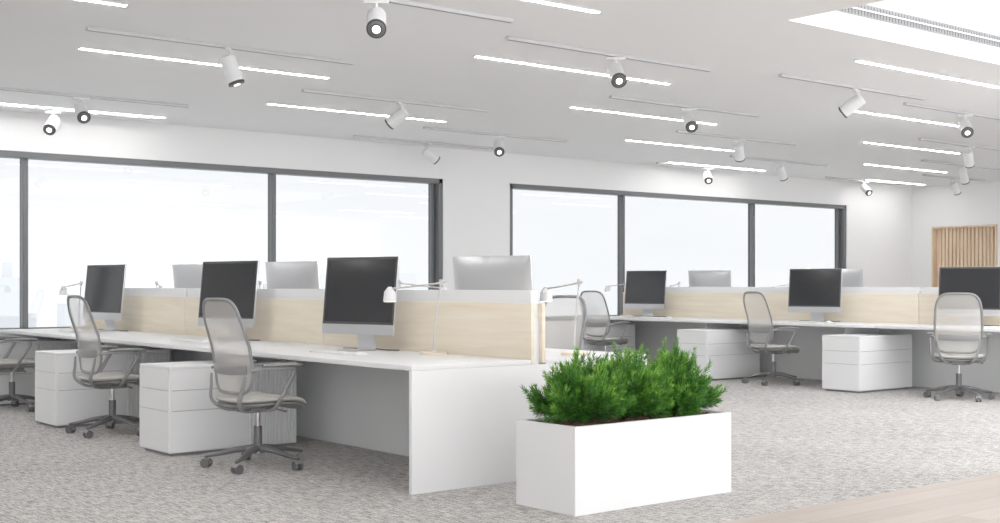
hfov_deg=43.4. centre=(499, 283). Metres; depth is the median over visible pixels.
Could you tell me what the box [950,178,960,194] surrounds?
track spotlight
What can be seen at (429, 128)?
track
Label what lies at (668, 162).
recessed light
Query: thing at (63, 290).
desk lamp
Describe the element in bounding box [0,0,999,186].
ceiling
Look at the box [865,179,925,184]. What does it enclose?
recessed light
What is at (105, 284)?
computer monitor
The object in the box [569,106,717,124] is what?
recessed light
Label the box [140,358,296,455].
base cabinet
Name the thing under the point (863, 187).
track spotlight
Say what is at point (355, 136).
track
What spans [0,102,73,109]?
recessed light
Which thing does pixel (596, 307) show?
office chair
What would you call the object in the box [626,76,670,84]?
recessed light
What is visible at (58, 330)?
keyboard
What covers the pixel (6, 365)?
office chair
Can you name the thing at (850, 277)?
computer monitor
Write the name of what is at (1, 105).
recessed light
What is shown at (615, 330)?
base cabinet
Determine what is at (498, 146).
track spotlight
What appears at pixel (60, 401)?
base cabinet
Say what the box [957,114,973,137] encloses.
track spotlight
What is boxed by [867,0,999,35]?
skylight
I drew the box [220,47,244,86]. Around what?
track spotlight
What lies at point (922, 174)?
track
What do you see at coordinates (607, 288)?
desk lamp
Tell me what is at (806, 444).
floor
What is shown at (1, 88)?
track
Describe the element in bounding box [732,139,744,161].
track spotlight
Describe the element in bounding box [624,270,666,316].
computer monitor
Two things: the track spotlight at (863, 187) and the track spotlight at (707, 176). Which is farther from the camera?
the track spotlight at (863, 187)
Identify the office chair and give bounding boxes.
[0,336,37,411]
[65,295,146,437]
[200,298,306,474]
[544,295,586,349]
[580,290,629,351]
[742,291,800,385]
[923,293,994,401]
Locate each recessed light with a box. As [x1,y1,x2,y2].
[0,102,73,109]
[78,47,221,65]
[81,0,128,6]
[239,66,329,78]
[266,103,446,121]
[473,55,608,75]
[526,0,600,12]
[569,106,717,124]
[625,139,733,150]
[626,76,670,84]
[668,162,765,170]
[854,59,999,87]
[855,110,972,127]
[862,141,960,153]
[864,163,946,172]
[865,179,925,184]
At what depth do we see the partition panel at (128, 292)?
12.16 m
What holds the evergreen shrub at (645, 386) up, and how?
on the planter box
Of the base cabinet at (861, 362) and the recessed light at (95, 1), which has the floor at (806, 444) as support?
the base cabinet at (861, 362)
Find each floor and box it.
[0,376,999,522]
[720,472,999,522]
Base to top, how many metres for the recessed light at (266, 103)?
0.015 m
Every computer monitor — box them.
[82,264,127,331]
[172,264,202,287]
[198,260,259,340]
[265,261,319,288]
[322,256,399,351]
[453,255,532,289]
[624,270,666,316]
[688,270,731,286]
[788,268,842,321]
[842,269,863,286]
[938,267,999,325]
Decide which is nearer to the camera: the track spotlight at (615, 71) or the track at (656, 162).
the track spotlight at (615, 71)
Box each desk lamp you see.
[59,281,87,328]
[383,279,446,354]
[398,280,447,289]
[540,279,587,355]
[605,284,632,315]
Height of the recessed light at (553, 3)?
0.015 m
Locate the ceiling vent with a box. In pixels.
[837,5,999,47]
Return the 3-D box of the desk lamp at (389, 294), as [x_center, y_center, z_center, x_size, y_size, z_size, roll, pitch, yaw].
[-0.572,0.220,8.450,0.507,0.500,0.180,0,0,31]
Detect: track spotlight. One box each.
[43,111,60,134]
[72,97,90,123]
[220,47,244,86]
[364,0,388,38]
[385,102,408,129]
[422,143,439,163]
[492,136,504,156]
[605,57,626,87]
[681,108,697,132]
[702,168,712,183]
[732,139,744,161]
[775,162,787,180]
[838,88,864,117]
[860,181,872,195]
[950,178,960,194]
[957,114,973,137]
[958,166,969,184]
[962,146,974,167]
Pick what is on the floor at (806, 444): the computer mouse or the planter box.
the planter box
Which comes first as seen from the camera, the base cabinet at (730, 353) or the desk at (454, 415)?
the desk at (454, 415)
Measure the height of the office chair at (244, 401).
1.117 m
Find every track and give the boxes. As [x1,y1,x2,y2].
[0,87,188,107]
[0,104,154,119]
[86,27,354,64]
[302,89,489,111]
[353,135,493,148]
[389,0,513,22]
[423,127,567,142]
[505,36,711,71]
[609,95,760,116]
[656,162,754,171]
[676,130,795,144]
[730,155,827,165]
[778,74,925,99]
[825,177,901,184]
[903,102,999,119]
[919,138,999,150]
[921,160,999,169]
[922,174,984,181]
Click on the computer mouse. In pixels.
(359, 353)
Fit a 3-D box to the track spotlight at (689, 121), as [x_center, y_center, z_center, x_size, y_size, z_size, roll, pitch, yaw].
[2.218,-1.909,14.685,0.180,0.299,0.283,0,0,-5]
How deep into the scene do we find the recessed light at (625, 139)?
18.82 m
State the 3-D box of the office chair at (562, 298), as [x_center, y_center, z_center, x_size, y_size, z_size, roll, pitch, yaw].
[0.312,0.651,9.773,0.713,1.117,0.704,0,0,41]
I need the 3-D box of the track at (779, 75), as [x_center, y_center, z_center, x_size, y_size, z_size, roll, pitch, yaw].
[3.769,-2.075,13.292,2.550,0.028,0.048,0,0,-39]
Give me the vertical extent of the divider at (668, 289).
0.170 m
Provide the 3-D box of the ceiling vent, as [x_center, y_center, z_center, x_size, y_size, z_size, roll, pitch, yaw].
[5.396,-2.305,12.476,7.300,0.110,0.015,0,0,-39]
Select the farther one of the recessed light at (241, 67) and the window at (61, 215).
the window at (61, 215)
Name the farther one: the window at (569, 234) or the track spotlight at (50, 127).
the window at (569, 234)
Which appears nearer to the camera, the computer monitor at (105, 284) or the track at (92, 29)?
the track at (92, 29)
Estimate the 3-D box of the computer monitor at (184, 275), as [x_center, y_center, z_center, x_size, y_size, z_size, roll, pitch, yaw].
[-2.949,0.138,12.255,0.690,0.662,0.264,0,0,39]
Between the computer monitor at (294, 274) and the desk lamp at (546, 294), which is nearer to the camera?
the desk lamp at (546, 294)
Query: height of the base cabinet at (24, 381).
0.630 m
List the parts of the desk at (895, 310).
panel, leg panel, spine panel, leg panel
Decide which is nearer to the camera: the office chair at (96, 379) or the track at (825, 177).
the office chair at (96, 379)
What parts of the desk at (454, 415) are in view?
panel, leg panel, spine panel, leg panel, panel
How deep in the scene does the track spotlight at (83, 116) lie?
13.78 m
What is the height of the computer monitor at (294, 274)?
0.662 m
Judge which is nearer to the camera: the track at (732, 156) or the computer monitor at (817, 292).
the computer monitor at (817, 292)
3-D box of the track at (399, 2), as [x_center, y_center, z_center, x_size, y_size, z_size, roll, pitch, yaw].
[-0.896,-2.075,9.123,2.550,0.028,0.048,0,0,-39]
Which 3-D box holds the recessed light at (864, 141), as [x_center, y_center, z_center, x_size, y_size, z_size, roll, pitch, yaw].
[6.326,-2.082,19.228,2.550,0.015,0.060,0,0,-39]
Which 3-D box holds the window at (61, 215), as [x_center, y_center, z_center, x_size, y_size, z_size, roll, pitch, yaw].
[-4.907,-0.485,16.093,10.250,2.250,0.220,0,0,-39]
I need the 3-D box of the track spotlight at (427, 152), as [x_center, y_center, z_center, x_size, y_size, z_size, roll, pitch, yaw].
[-1.016,-1.909,18.477,0.283,0.299,0.180,0,0,-29]
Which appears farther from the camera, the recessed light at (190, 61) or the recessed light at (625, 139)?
the recessed light at (625, 139)
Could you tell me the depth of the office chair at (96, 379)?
10.04 m
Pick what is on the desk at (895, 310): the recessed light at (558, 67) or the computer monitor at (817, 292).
the computer monitor at (817, 292)
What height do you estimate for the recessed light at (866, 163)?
0.015 m
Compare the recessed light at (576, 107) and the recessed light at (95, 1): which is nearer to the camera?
the recessed light at (95, 1)
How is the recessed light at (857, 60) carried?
in the ceiling
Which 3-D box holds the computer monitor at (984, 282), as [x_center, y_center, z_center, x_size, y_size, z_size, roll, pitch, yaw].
[5.246,0.138,14.046,0.690,0.662,0.264,0,0,37]
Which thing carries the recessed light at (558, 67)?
in the ceiling
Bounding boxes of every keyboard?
[58,330,74,332]
[309,350,354,354]
[788,321,822,322]
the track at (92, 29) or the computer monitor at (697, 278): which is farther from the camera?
the computer monitor at (697, 278)
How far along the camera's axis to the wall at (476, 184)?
19.61 m
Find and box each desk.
[0,288,646,494]
[578,287,999,391]
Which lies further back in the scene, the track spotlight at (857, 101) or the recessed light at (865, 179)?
the recessed light at (865, 179)
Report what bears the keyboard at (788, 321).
on the desk at (895, 310)
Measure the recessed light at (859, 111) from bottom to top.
0.015 m
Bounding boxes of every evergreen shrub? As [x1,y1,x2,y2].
[519,344,636,423]
[587,341,674,418]
[646,336,728,415]
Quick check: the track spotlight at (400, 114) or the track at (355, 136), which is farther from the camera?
the track at (355, 136)
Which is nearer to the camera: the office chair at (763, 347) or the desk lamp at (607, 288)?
the office chair at (763, 347)
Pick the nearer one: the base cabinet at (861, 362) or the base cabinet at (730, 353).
the base cabinet at (861, 362)
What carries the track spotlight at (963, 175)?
hanging from the track at (929, 161)
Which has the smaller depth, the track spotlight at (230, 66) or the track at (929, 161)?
the track spotlight at (230, 66)
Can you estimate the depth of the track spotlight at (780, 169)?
21.20 m
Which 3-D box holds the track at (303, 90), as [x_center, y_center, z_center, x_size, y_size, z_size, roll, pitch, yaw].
[-1.125,-2.075,14.280,2.550,0.028,0.048,0,0,-39]
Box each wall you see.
[0,110,911,348]
[912,181,999,287]
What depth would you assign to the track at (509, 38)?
11.29 m
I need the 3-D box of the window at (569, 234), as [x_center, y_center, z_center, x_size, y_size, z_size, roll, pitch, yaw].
[3.567,-0.485,22.965,8.930,2.250,0.220,0,0,-39]
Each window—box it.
[0,150,442,329]
[510,183,845,322]
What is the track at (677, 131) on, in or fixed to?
attached to the ceiling
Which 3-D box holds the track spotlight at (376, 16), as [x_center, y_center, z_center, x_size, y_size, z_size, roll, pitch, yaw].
[-0.892,-1.909,9.073,0.180,0.299,0.283,0,0,-5]
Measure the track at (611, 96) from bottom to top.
0.028 m
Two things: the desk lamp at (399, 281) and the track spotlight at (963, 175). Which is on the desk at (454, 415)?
the desk lamp at (399, 281)
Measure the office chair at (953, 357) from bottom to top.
1.117 m
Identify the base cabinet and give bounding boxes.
[0,339,76,405]
[35,347,169,427]
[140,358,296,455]
[559,324,634,352]
[677,328,759,380]
[822,333,911,392]
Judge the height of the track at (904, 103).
0.028 m
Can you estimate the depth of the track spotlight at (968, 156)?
18.80 m
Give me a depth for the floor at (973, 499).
6.78 m
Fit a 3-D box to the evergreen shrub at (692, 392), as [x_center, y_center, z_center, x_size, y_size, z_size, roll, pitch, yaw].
[0.984,0.536,7.345,0.593,0.485,0.707,0,0,33]
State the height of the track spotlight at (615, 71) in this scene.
0.299 m
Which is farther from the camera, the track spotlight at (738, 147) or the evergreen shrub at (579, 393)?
the track spotlight at (738, 147)
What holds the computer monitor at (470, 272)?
on the desk at (454, 415)
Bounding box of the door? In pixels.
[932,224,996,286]
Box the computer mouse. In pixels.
[353,351,367,355]
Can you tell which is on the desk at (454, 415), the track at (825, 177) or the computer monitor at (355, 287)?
the computer monitor at (355, 287)
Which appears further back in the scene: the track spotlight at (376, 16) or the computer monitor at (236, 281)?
the computer monitor at (236, 281)
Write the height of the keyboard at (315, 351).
0.013 m
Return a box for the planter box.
[516,409,730,516]
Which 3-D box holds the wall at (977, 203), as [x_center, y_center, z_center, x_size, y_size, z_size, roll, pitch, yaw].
[15.482,-0.440,19.314,0.300,3.300,20.500,0,0,-39]
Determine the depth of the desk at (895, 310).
15.84 m
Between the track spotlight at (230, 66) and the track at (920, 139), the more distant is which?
the track at (920, 139)

